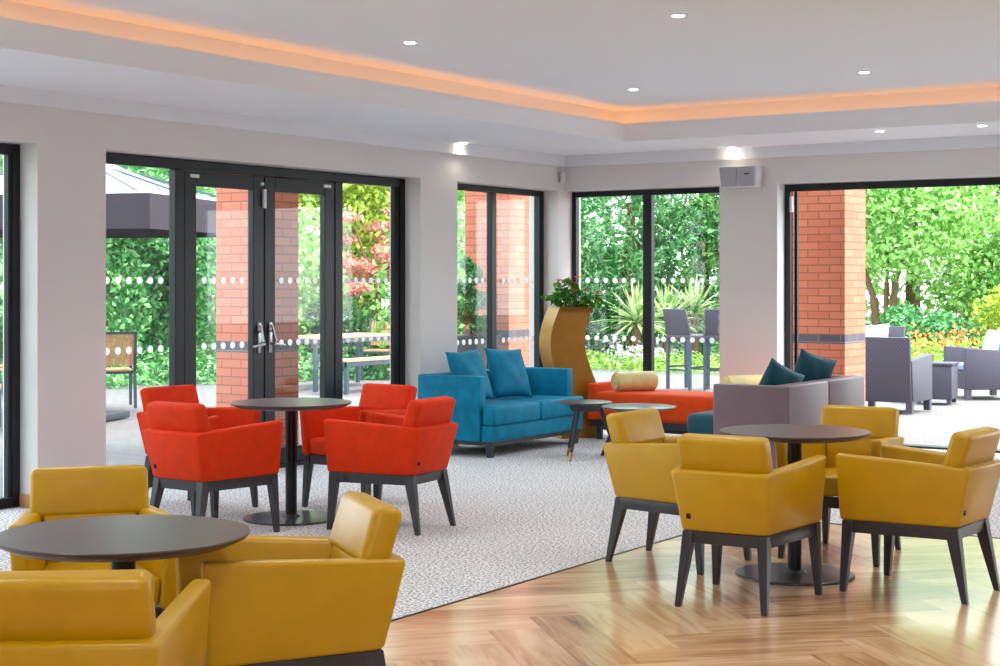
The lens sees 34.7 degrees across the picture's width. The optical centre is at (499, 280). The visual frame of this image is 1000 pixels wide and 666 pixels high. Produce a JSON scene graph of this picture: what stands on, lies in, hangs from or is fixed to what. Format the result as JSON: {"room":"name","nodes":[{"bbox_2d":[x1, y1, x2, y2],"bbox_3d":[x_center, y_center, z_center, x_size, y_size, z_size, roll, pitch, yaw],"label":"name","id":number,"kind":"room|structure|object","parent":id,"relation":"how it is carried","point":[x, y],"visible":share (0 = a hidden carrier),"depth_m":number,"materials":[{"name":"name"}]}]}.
{"room":"lounge","nodes":[
{"label":"lounge","id":0,"kind":"room"},
{"bbox_2d":[0,102,562,496],"bbox_3d":[-3.876,-0.125,9.555,0.340,3.350,16.000,0,0,33],"label":"wall","id":1,"kind":"structure","parent":0,"point":[63,152],"depth_m":10.98,"materials":[{"name":"paint"}]},
{"bbox_2d":[0,143,19,509],"bbox_3d":[-3.993,0.300,9.431,0.070,2.400,2.865,0,0,33],"label":"window","id":2,"kind":"structure","parent":1,"relation":"in","point":[11,152],"depth_m":10.56,"materials":[{"name":"black metal"}]},
{"bbox_2d":[19,444,458,507],"bbox_3d":[-1.775,1.458,12.592,0.176,0.085,4.880,0,0,33],"label":"baseboard","id":3,"kind":"structure","parent":1,"relation":"attached to","point":[24,499],"depth_m":10.57,"materials":[{"name":"white wood"}]},
{"bbox_2d":[106,153,404,486],"bbox_3d":[-1.849,0.300,12.657,0.131,2.400,3.680,0,0,33],"label":"door","id":4,"kind":"structure","parent":1,"relation":"in","point":[261,183],"depth_m":12.65,"materials":[{"name":"black metal"}]},
{"bbox_2d":[0,84,999,166],"bbox_3d":[1.290,-1.198,6.181,12.000,0.105,16.000,0,0,33],"label":"trim","id":5,"kind":"structure","parent":1,"relation":"attached to","point":[8,94],"depth_m":13.87,"materials":[{"name":"white paint"}]},
{"bbox_2d":[457,184,543,368],"bbox_3d":[-0.077,0.300,15.441,0.087,2.400,1.772,0,0,33],"label":"window","id":6,"kind":"structure","parent":1,"relation":"in","point":[491,192],"depth_m":15.58,"materials":[{"name":"black metal"}]},
{"bbox_2d":[559,172,564,183],"bbox_3d":[0.622,-1.030,16.073,0.056,0.110,0.070,0,0,-12],"label":"sensor","id":7,"kind":"object","parent":1,"relation":"attached to","point":[562,174],"visible":1,"depth_m":16.04,"materials":[{"name":"white plastic"}]},
{"bbox_2d":[0,0,999,123],"bbox_3d":[1.495,-1.450,5.479,10.890,0.300,15.050,0,0,33],"label":"ceiling","id":8,"kind":"structure","parent":0,"point":[723,58],"depth_m":10.55,"materials":[{"name":"white paint"}]},
{"bbox_2d":[402,41,417,43],"bbox_3d":[-0.583,-1.545,10.390,0.108,0.010,0.108,0,0,33],"label":"recessed light","id":9,"kind":"object","parent":8,"relation":"in","point":[405,42],"visible":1,"depth_m":10.36,"materials":[{"name":"white plastic"}]},
{"bbox_2d":[669,13,687,16],"bbox_3d":[1.041,-1.545,9.329,0.108,0.010,0.108,0,0,33],"label":"recessed light","id":10,"kind":"object","parent":8,"relation":"in","point":[673,14],"visible":1,"depth_m":9.30,"materials":[{"name":"white plastic"}]},
{"bbox_2d":[857,71,871,73],"bbox_3d":[2.703,-1.545,11.874,0.108,0.010,0.108,0,0,33],"label":"recessed light","id":11,"kind":"object","parent":8,"relation":"in","point":[862,72],"visible":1,"depth_m":11.85,"materials":[{"name":"white plastic"}]},
{"bbox_2d":[0,17,999,155],"bbox_3d":[1.290,-1.331,6.181,12.000,0.162,16.000,0,0,33],"label":"ceiling","id":12,"kind":"structure","parent":0,"point":[32,55],"depth_m":11.98,"materials":[{"name":"white paint"}]},
{"bbox_2d":[0,430,999,619],"bbox_3d":[1.229,1.530,6.399,12.340,0.060,16.300,0,0,33],"label":"floor","id":13,"kind":"structure","parent":0,"point":[524,512],"depth_m":10.13,"materials":[{"name":"carpet"}]},
{"bbox_2d":[8,464,176,618],"bbox_3d":[-1.485,1.103,5.836,0.590,0.795,0.642,0,0,-17],"label":"tub chair","id":14,"kind":"object","parent":13,"relation":"on","point":[56,493],"visible":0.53,"depth_m":6.00,"materials":[{"name":"yellow leather"}]},
{"bbox_2d":[136,384,260,515],"bbox_3d":[-2.010,1.103,10.559,0.642,0.795,0.590,0,0,38],"label":"tub chair","id":15,"kind":"object","parent":13,"relation":"on","point":[230,417],"visible":0.26,"depth_m":10.60,"materials":[{"name":"red fabric"}]},
{"bbox_2d":[142,401,282,531],"bbox_3d":[-1.715,1.103,9.462,0.590,0.795,0.642,0,0,36],"label":"tub chair","id":16,"kind":"object","parent":13,"relation":"on","point":[188,449],"visible":0.98,"depth_m":9.27,"materials":[{"name":"red fabric"}]},
{"bbox_2d":[230,397,351,525],"bbox_3d":[-1.314,1.132,10.071,0.760,0.736,0.760,0,0,33],"label":"bistro table","id":17,"kind":"object","parent":13,"relation":"on","point":[290,516],"visible":0.86,"depth_m":10.04,"materials":[{"name":"grey"}]},
{"bbox_2d":[299,383,416,506],"bbox_3d":[-0.910,1.103,10.684,0.590,0.795,0.642,0,0,36],"label":"tub chair","id":18,"kind":"object","parent":13,"relation":"on","point":[395,399],"visible":0.43,"depth_m":10.66,"materials":[{"name":"red fabric"}]},
{"bbox_2d":[324,396,457,535],"bbox_3d":[-0.645,1.103,9.737,0.642,0.795,0.590,0,0,28],"label":"tub chair","id":19,"kind":"object","parent":13,"relation":"on","point":[414,448],"visible":0.98,"depth_m":9.54,"materials":[{"name":"red fabric"}]},
{"bbox_2d":[418,367,583,457],"bbox_3d":[0.038,1.157,14.317,0.785,0.686,1.555,0,0,33],"label":"sofa","id":20,"kind":"object","parent":13,"relation":"on","point":[489,423],"visible":0.76,"depth_m":13.82,"materials":[{"name":"fabric"}]},
{"bbox_2d":[445,349,493,398],"bbox_3d":[-0.262,0.835,13.991,0.239,0.463,0.468,0,0,32],"label":"throw cushion","id":21,"kind":"object","parent":20,"relation":"on","point":[469,363],"visible":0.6,"depth_m":13.94,"materials":[{"name":"teal fabric"}]},
{"bbox_2d":[484,348,531,397],"bbox_3d":[0.077,0.835,14.473,0.488,0.462,0.231,0,0,-42],"label":"throw cushion","id":22,"kind":"object","parent":20,"relation":"on","point":[507,368],"visible":1,"depth_m":14.38,"materials":[{"name":"teal fabric"}]},
{"bbox_2d":[483,399,539,425],"bbox_3d":[-0.109,1.147,13.956,0.635,0.169,0.760,0,0,33],"label":"seat cushion","id":23,"kind":"object","parent":20,"relation":"on","point":[496,412],"depth_m":13.77,"materials":[{"name":"teal fabric"}]},
{"bbox_2d":[494,395,583,419],"bbox_3d":[0.312,1.147,14.600,0.635,0.169,0.762,0,0,33],"label":"seat cushion","id":24,"kind":"object","parent":20,"relation":"on","point":[550,408],"depth_m":14.39,"materials":[{"name":"teal fabric"}]},
{"bbox_2d":[539,306,596,438],"bbox_3d":[0.683,0.875,15.346,0.544,1.250,0.300,0,0,-20],"label":"planter","id":25,"kind":"object","parent":13,"relation":"on","point":[563,329],"visible":0.63,"depth_m":15.21,"materials":[{"name":"brown metal"}]},
{"bbox_2d":[540,275,602,311],"bbox_3d":[0.687,0.125,15.324,0.649,0.360,0.324,0,0,-20],"label":"flowering plant","id":26,"kind":"object","parent":25,"relation":"in","point":[564,295],"visible":0.96,"depth_m":15.28,"materials":[{"name":"green plant"}]},
{"bbox_2d":[558,400,611,461],"bbox_3d":[0.696,1.262,13.460,0.502,0.483,0.516,0,0,33],"label":"side table","id":27,"kind":"object","parent":13,"relation":"on","point":[578,406],"visible":0.92,"depth_m":13.38,"materials":[{"name":"grey wood"}]},
{"bbox_2d":[600,403,676,455],"bbox_3d":[1.164,1.288,13.632,0.680,0.436,0.680,0,0,33],"label":"coffee table","id":28,"kind":"object","parent":13,"relation":"on","point":[620,407],"visible":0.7,"depth_m":13.59,"materials":[{"name":"grey wood"}]},
{"bbox_2d":[588,381,712,438],"bbox_3d":[1.781,1.235,14.842,1.890,0.530,0.640,0,0,33],"label":"daybed","id":29,"kind":"object","parent":13,"relation":"on","point":[687,403],"visible":0.35,"depth_m":14.72,"materials":[{"name":"fabric"}]},
{"bbox_2d":[611,371,657,390],"bbox_3d":[1.276,0.955,15.171,0.446,0.184,0.184,0,0,-24],"label":"bolster","id":30,"kind":"object","parent":29,"relation":"on","point":[637,380],"visible":1,"depth_m":15.10,"materials":[{"name":"yellow fabric"}]},
{"bbox_2d":[720,375,762,384],"bbox_3d":[2.234,0.955,14.594,0.449,0.184,0.184,0,0,-23],"label":"bolster","id":31,"kind":"object","parent":29,"relation":"on","point":[733,379],"visible":0.28,"depth_m":14.52,"materials":[{"name":"yellow fabric"}]},
{"bbox_2d":[391,522,999,621],"bbox_3d":[1.752,1.513,3.194,7.960,0.034,11.505,0,0,33],"label":"trim","id":32,"kind":"structure","parent":13,"relation":"on","point":[820,522],"depth_m":7.99,"materials":[{"name":"black metal"}]},
{"bbox_2d":[687,375,863,469],"bbox_3d":[2.144,1.131,12.407,0.860,0.738,1.560,0,0,33],"label":"sofa","id":33,"kind":"object","parent":13,"relation":"on","point":[798,402],"visible":0.44,"depth_m":11.78,"materials":[{"name":"fabric"}]},
{"bbox_2d":[687,410,712,433],"bbox_3d":[1.892,1.083,12.141,0.730,0.165,0.720,0,0,33],"label":"seat cushion","id":34,"kind":"object","parent":33,"relation":"on","point":[700,422],"depth_m":11.98,"materials":[{"name":"fabric"}]},
{"bbox_2d":[758,358,804,384],"bbox_3d":[2.097,0.815,12.079,0.482,0.478,0.175,0,0,-32],"label":"throw cushion","id":35,"kind":"object","parent":33,"relation":"on","point":[775,373],"visible":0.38,"depth_m":11.99,"materials":[{"name":"fabric"}]},
{"bbox_2d":[793,349,837,381],"bbox_3d":[2.447,0.780,12.615,0.476,0.497,0.179,0,0,-28],"label":"throw cushion","id":36,"kind":"object","parent":33,"relation":"on","point":[814,367],"visible":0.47,"depth_m":12.53,"materials":[{"name":"fabric"}]},
{"bbox_2d":[0,320,999,496],"bbox_3d":[6.109,1.631,24.532,60.000,0.238,70.000,0,0,33],"label":"ground","id":37,"kind":"structure","parent":0,"point":[936,426],"depth_m":18.61,"materials":[{"name":"grey concrete"}]},
{"bbox_2d":[0,155,2,380],"bbox_3d":[-8.180,-0.975,23.193,3.707,5.049,2.594,0,0,38],"label":"shrub","id":38,"kind":"object","parent":37,"relation":"on","point":[1,156],"visible":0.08,"depth_m":22.69,"materials":[{"name":"green plant"}]},
{"bbox_2d":[0,364,2,427],"bbox_3d":[-4.939,1.050,15.968,0.628,0.900,0.600,0,0,20],"label":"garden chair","id":39,"kind":"object","parent":37,"relation":"on","point":[1,365],"visible":0.02,"depth_m":16.32,"materials":[{"name":"brown wood"}]},
{"bbox_2d":[0,157,168,367],"bbox_3d":[-6.523,-0.899,24.101,3.878,4.899,2.350,0,0,24],"label":"shrub","id":40,"kind":"object","parent":37,"relation":"on","point":[112,244],"visible":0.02,"depth_m":24.07,"materials":[{"name":"green plant"}]},
{"bbox_2d":[0,164,215,420],"bbox_3d":[-4.542,0.025,17.276,3.132,2.950,3.132,0,0,13],"label":"parasol","id":41,"kind":"object","parent":37,"relation":"on","point":[137,205],"visible":0.3,"depth_m":16.05,"materials":[{"name":"grey fabric"}]},
{"bbox_2d":[0,158,215,357],"bbox_3d":[-9.292,-1.803,32.772,10.273,6.706,5.245,0,0,33],"label":"tree","id":42,"kind":"object","parent":37,"relation":"on","point":[141,171],"visible":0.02,"depth_m":30.84,"materials":[{"name":"green plant"}]},
{"bbox_2d":[106,332,137,407],"bbox_3d":[-4.628,1.050,18.979,0.600,0.900,0.628,0,0,-19],"label":"garden chair","id":43,"kind":"object","parent":37,"relation":"on","point":[111,337],"visible":0.49,"depth_m":18.80,"materials":[{"name":"brown wood"}]},
{"bbox_2d":[106,166,215,369],"bbox_3d":[-5.421,-0.537,25.561,2.772,4.174,2.677,0,0,-20],"label":"tree","id":44,"kind":"object","parent":37,"relation":"on","point":[152,258],"visible":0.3,"depth_m":24.98,"materials":[{"name":"green plant"}]},
{"bbox_2d":[0,345,389,388],"bbox_3d":[-5.103,1.237,23.621,8.386,0.515,3.270,0,0,-26],"label":"ground cover","id":45,"kind":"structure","parent":37,"relation":"on","point":[146,375],"depth_m":23.91,"materials":[{"name":"green plant"}]},
{"bbox_2d":[106,168,314,351],"bbox_3d":[-6.725,-2.398,33.681,4.722,7.896,8.792,0,0,-41],"label":"tree","id":46,"kind":"object","parent":37,"relation":"on","point":[197,188],"visible":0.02,"depth_m":33.69,"materials":[{"name":"green plant"}]},
{"bbox_2d":[216,188,298,446],"bbox_3d":[-2.103,-0.175,13.879,0.500,3.550,0.500,0,0,33],"label":"pillar","id":47,"kind":"structure","parent":37,"relation":"on","point":[231,204],"depth_m":13.75,"materials":[{"name":"red brick"}]},
{"bbox_2d":[196,195,348,373],"bbox_3d":[-3.917,0.019,25.717,3.100,3.061,2.127,0,0,43],"label":"shrub","id":48,"kind":"object","parent":37,"relation":"on","point":[313,246],"visible":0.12,"depth_m":25.40,"materials":[{"name":"green plant"}]},
{"bbox_2d":[203,189,464,349],"bbox_3d":[-2.694,-1.944,34.237,7.391,6.988,5.800,0,0,35],"label":"tree","id":49,"kind":"object","parent":37,"relation":"on","point":[382,296],"visible":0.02,"depth_m":33.60,"materials":[{"name":"green plant"}]},
{"bbox_2d":[299,291,381,368],"bbox_3d":[-2.912,0.856,26.278,3.120,1.388,2.131,0,0,33],"label":"shrub","id":50,"kind":"object","parent":37,"relation":"on","point":[348,322],"visible":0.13,"depth_m":25.75,"materials":[{"name":"green plant"}]},
{"bbox_2d":[299,183,389,357],"bbox_3d":[-2.676,-1.440,29.288,2.892,5.980,5.434,0,0,-42],"label":"tree","id":51,"kind":"object","parent":37,"relation":"on","point":[361,199],"visible":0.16,"depth_m":28.49,"materials":[{"name":"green plant"}]},
{"bbox_2d":[299,333,389,391],"bbox_3d":[-2.290,1.135,22.553,0.850,0.730,2.000,0,0,33],"label":"garden table","id":52,"kind":"object","parent":37,"relation":"on","point":[302,338],"visible":0.43,"depth_m":22.28,"materials":[{"name":"brown wood"}]},
{"bbox_2d":[313,207,389,368],"bbox_3d":[-1.986,0.136,27.232,2.445,2.840,1.953,0,0,33],"label":"maple tree","id":53,"kind":"object","parent":37,"relation":"on","point":[356,289],"visible":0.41,"depth_m":27.13,"materials":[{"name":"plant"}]},
{"bbox_2d":[343,356,389,394],"bbox_3d":[-1.660,1.275,21.872,0.360,0.450,1.850,0,0,33],"label":"garden bench","id":54,"kind":"object","parent":37,"relation":"on","point":[363,361],"visible":0.28,"depth_m":21.27,"materials":[{"name":"brown wood"}]},
{"bbox_2d":[361,319,389,379],"bbox_3d":[-1.776,1.050,24.463,0.600,0.900,0.628,0,0,8],"label":"garden chair","id":55,"kind":"object","parent":37,"relation":"on","point":[372,325],"visible":0.31,"depth_m":24.69,"materials":[{"name":"brown wood"}]},
{"bbox_2d":[362,190,464,353],"bbox_3d":[-0.561,-0.638,24.958,2.884,4.377,2.522,0,0,33],"label":"shrub","id":56,"kind":"object","parent":37,"relation":"on","point":[460,194],"visible":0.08,"depth_m":24.65,"materials":[{"name":"green plant"}]},
{"bbox_2d":[385,298,464,347],"bbox_3d":[-0.944,0.749,25.180,2.689,1.601,1.926,0,0,33],"label":"shrub","id":57,"kind":"object","parent":37,"relation":"on","point":[462,326],"visible":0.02,"depth_m":24.45,"materials":[{"name":"green plant"}]},
{"bbox_2d":[457,334,500,368],"bbox_3d":[-0.306,1.032,16.575,0.500,0.935,0.500,0,0,18],"label":"planter","id":58,"kind":"object","parent":37,"relation":"on","point":[460,348],"visible":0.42,"depth_m":16.33,"materials":[{"name":"grey"}]},
{"bbox_2d":[457,255,486,334],"bbox_3d":[-0.284,0.149,16.581,0.460,0.831,0.463,0,0,33],"label":"spiral topiary","id":59,"kind":"object","parent":58,"relation":"on","point":[466,313],"visible":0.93,"depth_m":16.52,"materials":[{"name":"green plant"}]},
{"bbox_2d":[346,196,625,323],"bbox_3d":[-0.578,-1.988,33.587,7.080,7.075,4.786,0,0,26],"label":"tree","id":60,"kind":"object","parent":37,"relation":"on","point":[606,219],"visible":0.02,"depth_m":32.96,"materials":[{"name":"green plant"}]},
{"bbox_2d":[465,191,528,366],"bbox_3d":[0.010,-0.175,17.169,0.560,3.550,0.560,0,0,33],"label":"pillar","id":61,"kind":"structure","parent":37,"relation":"on","point":[512,211],"depth_m":16.94,"materials":[{"name":"red brick"}]},
{"bbox_2d":[580,197,641,355],"bbox_3d":[1.295,-1.556,30.436,3.200,6.211,3.873,0,0,-36],"label":"evergreen tree","id":62,"kind":"object","parent":37,"relation":"on","point":[586,250],"visible":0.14,"depth_m":30.00,"materials":[{"name":"green plant"}]},
{"bbox_2d":[581,253,679,356],"bbox_3d":[1.033,0.025,30.142,4.608,3.050,1.618,0,0,33],"label":"evergreen tree","id":63,"kind":"object","parent":37,"relation":"on","point":[603,313],"visible":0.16,"depth_m":29.40,"materials":[{"name":"green plant"}]},
{"bbox_2d":[591,281,670,361],"bbox_3d":[2.345,0.744,28.030,1.502,1.612,1.461,0,0,-10],"label":"yucca plant","id":64,"kind":"object","parent":37,"relation":"on","point":[635,310],"visible":0.83,"depth_m":27.97,"materials":[{"name":"green plant"}]},
{"bbox_2d":[606,340,664,365],"bbox_3d":[2.317,1.286,27.275,1.090,0.528,0.872,0,0,33],"label":"plant","id":65,"kind":"object","parent":37,"relation":"on","point":[639,354],"visible":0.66,"depth_m":27.21,"materials":[{"name":"white plant"}]},
{"bbox_2d":[580,194,719,360],"bbox_3d":[2.608,-1.741,30.723,3.577,6.582,3.832,0,0,-28],"label":"evergreen tree","id":66,"kind":"object","parent":37,"relation":"on","point":[659,266],"visible":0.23,"depth_m":30.48,"materials":[{"name":"green plant"}]},
{"bbox_2d":[580,193,719,346],"bbox_3d":[3.152,-1.727,37.535,8.456,6.554,3.858,0,0,33],"label":"tree","id":67,"kind":"object","parent":37,"relation":"on","point":[622,202],"visible":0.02,"depth_m":37.36,"materials":[{"name":"green plant"}]},
{"bbox_2d":[585,348,719,373],"bbox_3d":[2.525,1.318,27.465,8.311,0.354,3.262,0,0,33],"label":"ground cover","id":68,"kind":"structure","parent":37,"relation":"on","point":[637,365],"depth_m":26.89,"materials":[{"name":"green plant"}]},
{"bbox_2d":[622,279,702,365],"bbox_3d":[2.950,0.755,28.365,1.488,1.590,1.613,0,0,33],"label":"yucca plant","id":69,"kind":"object","parent":37,"relation":"on","point":[672,305],"visible":0.42,"depth_m":28.31,"materials":[{"name":"green plant"}]},
{"bbox_2d":[609,193,719,359],"bbox_3d":[4.154,-1.933,30.861,3.513,6.966,3.325,0,0,31],"label":"evergreen tree","id":70,"kind":"object","parent":37,"relation":"on","point":[706,200],"visible":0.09,"depth_m":30.61,"materials":[{"name":"green plant"}]},
{"bbox_2d":[663,309,709,390],"bbox_3d":[2.564,0.945,22.068,0.508,1.110,0.442,0,0,-42],"label":"bar stool","id":71,"kind":"object","parent":37,"relation":"on","point":[676,321],"visible":0.92,"depth_m":21.99,"materials":[{"name":"grey wicker"}]},
{"bbox_2d":[656,272,719,364],"bbox_3d":[3.535,0.691,28.631,1.442,1.718,1.463,0,0,33],"label":"yucca plant","id":72,"kind":"object","parent":37,"relation":"on","point":[697,306],"visible":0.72,"depth_m":28.56,"materials":[{"name":"green plant"}]},
{"bbox_2d":[703,309,719,389],"bbox_3d":[3.019,0.945,21.964,0.442,1.110,0.508,0,0,10],"label":"bar stool","id":73,"kind":"object","parent":37,"relation":"on","point":[711,329],"visible":0.42,"depth_m":21.80,"materials":[{"name":"grey wicker"}]},
{"bbox_2d":[711,340,719,356],"bbox_3d":[4.754,0.977,27.161,2.495,1.146,1.184,0,0,33],"label":"plant","id":74,"kind":"object","parent":37,"relation":"on","point":[718,343],"visible":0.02,"depth_m":27.52,"materials":[{"name":"green plant"}]},
{"bbox_2d":[640,194,879,307],"bbox_3d":[6.066,-1.442,36.937,4.466,5.984,6.155,0,0,-31],"label":"tree","id":75,"kind":"object","parent":37,"relation":"on","point":[692,261],"visible":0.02,"depth_m":36.64,"materials":[{"name":"green plant"}]},
{"bbox_2d":[672,193,889,357],"bbox_3d":[5.376,-1.269,30.601,4.171,5.637,3.383,0,0,8],"label":"evergreen tree","id":76,"kind":"object","parent":37,"relation":"on","point":[714,266],"visible":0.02,"depth_m":30.31,"materials":[{"name":"green plant"}]},
{"bbox_2d":[793,189,864,405],"bbox_3d":[3.254,-0.175,15.863,0.560,3.550,0.560,0,0,33],"label":"pillar","id":77,"kind":"structure","parent":37,"relation":"on","point":[831,223],"depth_m":15.62,"materials":[{"name":"red brick"}]},
{"bbox_2d":[888,326,904,336],"bbox_3d":[5.162,1.070,22.313,0.760,0.860,0.769,0,0,35],"label":"wicker armchair","id":78,"kind":"object","parent":37,"relation":"on","point":[894,331],"visible":0.02,"depth_m":22.42,"materials":[{"name":"grey wicker"}]},
{"bbox_2d":[865,324,888,336],"bbox_3d":[5.214,0.820,22.393,0.507,0.439,0.175,0,0,34],"label":"cushion","id":79,"kind":"object","parent":78,"relation":"on","point":[875,330],"visible":0.26,"depth_m":22.33,"materials":[{"name":"white fabric"}]},
{"bbox_2d":[865,337,931,413],"bbox_3d":[4.492,1.070,18.453,0.760,0.860,0.769,0,0,33],"label":"wicker armchair","id":80,"kind":"object","parent":37,"relation":"on","point":[891,374],"visible":0.72,"depth_m":18.12,"materials":[{"name":"grey wicker"}]},
{"bbox_2d":[875,301,984,360],"bbox_3d":[7.185,0.945,26.840,1.984,1.210,1.648,0,0,33],"label":"shrub","id":81,"kind":"object","parent":37,"relation":"on","point":[936,322],"visible":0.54,"depth_m":26.58,"materials":[{"name":"green plant"}]},
{"bbox_2d":[865,185,998,329],"bbox_3d":[9.546,-1.444,36.782,6.463,5.988,4.359,0,0,33],"label":"tree","id":82,"kind":"object","parent":37,"relation":"on","point":[910,296],"visible":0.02,"depth_m":36.80,"materials":[{"name":"green plant"}]},
{"bbox_2d":[865,185,999,325],"bbox_3d":[7.076,-1.028,27.848,4.325,5.178,2.911,0,0,33],"label":"tree","id":83,"kind":"object","parent":37,"relation":"on","point":[891,200],"visible":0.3,"depth_m":27.17,"materials":[{"name":"green plant"}]},
{"bbox_2d":[865,186,999,335],"bbox_3d":[9.952,-1.845,33.234,6.403,6.791,3.516,0,0,33],"label":"tree","id":84,"kind":"object","parent":37,"relation":"on","point":[996,200],"visible":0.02,"depth_m":33.03,"materials":[{"name":"green plant"}]},
{"bbox_2d":[903,323,965,359],"bbox_3d":[6.943,1.116,25.681,1.164,0.868,0.702,0,0,33],"label":"plant","id":85,"kind":"object","parent":37,"relation":"on","point":[936,333],"visible":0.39,"depth_m":25.63,"materials":[{"name":"orange plant"}]},
{"bbox_2d":[916,361,958,404],"bbox_3d":[5.346,1.250,19.596,0.470,0.500,0.470,0,0,25],"label":"table","id":86,"kind":"object","parent":37,"relation":"on","point":[944,373],"visible":0.6,"depth_m":19.37,"materials":[{"name":"grey wicker"}]},
{"bbox_2d":[905,336,983,360],"bbox_3d":[8.099,1.134,25.084,8.139,0.723,3.939,0,0,33],"label":"ground cover","id":87,"kind":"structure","parent":37,"relation":"on","point":[938,357],"depth_m":25.09,"materials":[{"name":"green plant"}]},
{"bbox_2d":[906,185,999,345],"bbox_3d":[9.275,-0.470,28.517,3.906,4.048,2.787,0,0,33],"label":"tree","id":88,"kind":"object","parent":37,"relation":"on","point":[969,261],"visible":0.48,"depth_m":28.43,"materials":[{"name":"green plant"}]},
{"bbox_2d":[928,185,999,248],"bbox_3d":[13.413,-1.342,35.220,7.999,5.784,4.250,0,0,29],"label":"tree","id":89,"kind":"object","parent":37,"relation":"on","point":[999,185],"visible":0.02,"depth_m":35.70,"materials":[{"name":"green plant"}]},
{"bbox_2d":[938,323,999,347],"bbox_3d":[7.723,1.106,25.405,1.573,0.888,0.659,0,0,21],"label":"plant","id":90,"kind":"object","parent":37,"relation":"on","point":[973,329],"visible":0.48,"depth_m":25.49,"materials":[{"name":"orange plant"}]},
{"bbox_2d":[943,329,999,399],"bbox_3d":[6.204,1.070,20.547,0.769,0.860,0.760,0,0,-6],"label":"wicker armchair","id":91,"kind":"object","parent":37,"relation":"on","point":[978,368],"visible":0.72,"depth_m":20.16,"materials":[{"name":"grey wicker"}]},
{"bbox_2d":[982,330,999,349],"bbox_3d":[6.320,0.840,20.558,0.186,0.442,0.455,0,0,-6],"label":"cushion","id":92,"kind":"object","parent":91,"relation":"on","point":[992,338],"visible":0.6,"depth_m":20.45,"materials":[{"name":"white fabric"}]},
{"bbox_2d":[970,284,999,347],"bbox_3d":[8.562,0.772,26.302,1.776,1.556,1.412,0,0,33],"label":"shrub","id":93,"kind":"object","parent":37,"relation":"on","point":[993,305],"visible":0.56,"depth_m":26.50,"materials":[{"name":"yellow plant"}]},
{"bbox_2d":[381,523,999,665],"bbox_3d":[1.753,1.500,3.187,7.950,0.001,11.493,0,0,33],"label":"floor","id":94,"kind":"structure","parent":0,"point":[621,611],"depth_m":7.08,"materials":[{"name":"brown wood"}]},
{"bbox_2d":[0,569,210,665],"bbox_3d":[-1.079,1.103,4.141,0.590,0.795,0.642,0,0,-4],"label":"tub chair","id":95,"kind":"object","parent":94,"relation":"on","point":[53,617],"visible":1,"depth_m":3.84,"materials":[{"name":"yellow leather"}]},
{"bbox_2d":[0,515,249,569],"bbox_3d":[-1.140,1.132,4.845,0.760,0.736,0.760,0,0,33],"label":"bistro table","id":96,"kind":"object","parent":94,"relation":"on","point":[122,541],"visible":0.94,"depth_m":4.76,"materials":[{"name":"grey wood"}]},
{"bbox_2d":[175,491,405,665],"bbox_3d":[-0.673,1.103,5.099,0.642,0.795,0.590,0,0,-20],"label":"tub chair","id":97,"kind":"object","parent":94,"relation":"on","point":[330,600],"visible":0.84,"depth_m":4.90,"materials":[{"name":"yellow leather"}]},
{"bbox_2d":[603,408,751,574],"bbox_3d":[0.941,1.103,8.545,0.642,0.795,0.590,0,0,36],"label":"tub chair","id":98,"kind":"object","parent":94,"relation":"on","point":[641,460],"visible":0.69,"depth_m":8.46,"materials":[{"name":"yellow leather"}]},
{"bbox_2d":[671,433,826,615],"bbox_3d":[1.149,1.103,7.518,0.590,0.795,0.642,0,0,30],"label":"tub chair","id":99,"kind":"object","parent":94,"relation":"on","point":[728,490],"visible":1,"depth_m":7.29,"materials":[{"name":"yellow leather"}]},
{"bbox_2d":[719,424,870,585],"bbox_3d":[1.500,1.132,8.145,0.760,0.736,0.760,0,0,33],"label":"bistro table","id":100,"kind":"object","parent":94,"relation":"on","point":[793,572],"visible":0.84,"depth_m":8.11,"materials":[{"name":"grey"}]},
{"bbox_2d":[775,405,903,566],"bbox_3d":[1.893,1.103,8.772,0.590,0.795,0.642,0,0,30],"label":"tub chair","id":101,"kind":"object","parent":94,"relation":"on","point":[883,422],"visible":0.41,"depth_m":8.89,"materials":[{"name":"yellow leather"}]},
{"bbox_2d":[836,426,999,604],"bbox_3d":[2.047,1.103,7.757,0.642,0.795,0.590,0,0,37],"label":"tub chair","id":102,"kind":"object","parent":94,"relation":"on","point":[905,491],"visible":1,"depth_m":7.58,"materials":[{"name":"yellow leather"}]},
{"bbox_2d":[563,147,999,381],"bbox_3d":[5.615,-0.125,13.114,12.340,3.350,0.340,0,0,33],"label":"wall","id":103,"kind":"structure","parent":0,"point":[752,220],"depth_m":15.01,"materials":[{"name":"paint"}]},
{"bbox_2d":[572,187,719,433],"bbox_3d":[1.473,0.300,15.855,1.727,2.400,0.070,0,0,33],"label":"window","id":104,"kind":"structure","parent":103,"relation":"in","point":[648,195],"depth_m":15.83,"materials":[{"name":"black metal"}]},
{"bbox_2d":[718,165,762,187],"bbox_3d":[2.259,-0.970,14.979,0.396,0.200,0.208,0,0,33],"label":"wall speaker","id":105,"kind":"object","parent":103,"relation":"attached to","point":[745,176],"visible":1,"depth_m":14.90,"materials":[{"name":"white plastic"}]},
{"bbox_2d":[719,167,736,186],"bbox_3d":[2.137,-0.970,14.963,0.170,0.180,0.047,0,0,33],"label":"grille","id":106,"kind":"object","parent":105,"relation":"attached to","point":[728,175],"depth_m":14.95,"materials":[{"name":"grey"}]},
{"bbox_2d":[738,166,754,185],"bbox_3d":[2.293,-0.970,14.861,0.170,0.180,0.047,0,0,33],"label":"grille","id":107,"kind":"object","parent":105,"relation":"attached to","point":[746,174],"depth_m":14.85,"materials":[{"name":"grey"}]},
{"bbox_2d":[785,177,999,452],"bbox_3d":[3.738,0.305,14.393,2.482,2.410,0.170,0,0,33],"label":"door","id":108,"kind":"structure","parent":103,"relation":"in","point":[796,188],"depth_m":15.00,"materials":[{"name":"black metal"}]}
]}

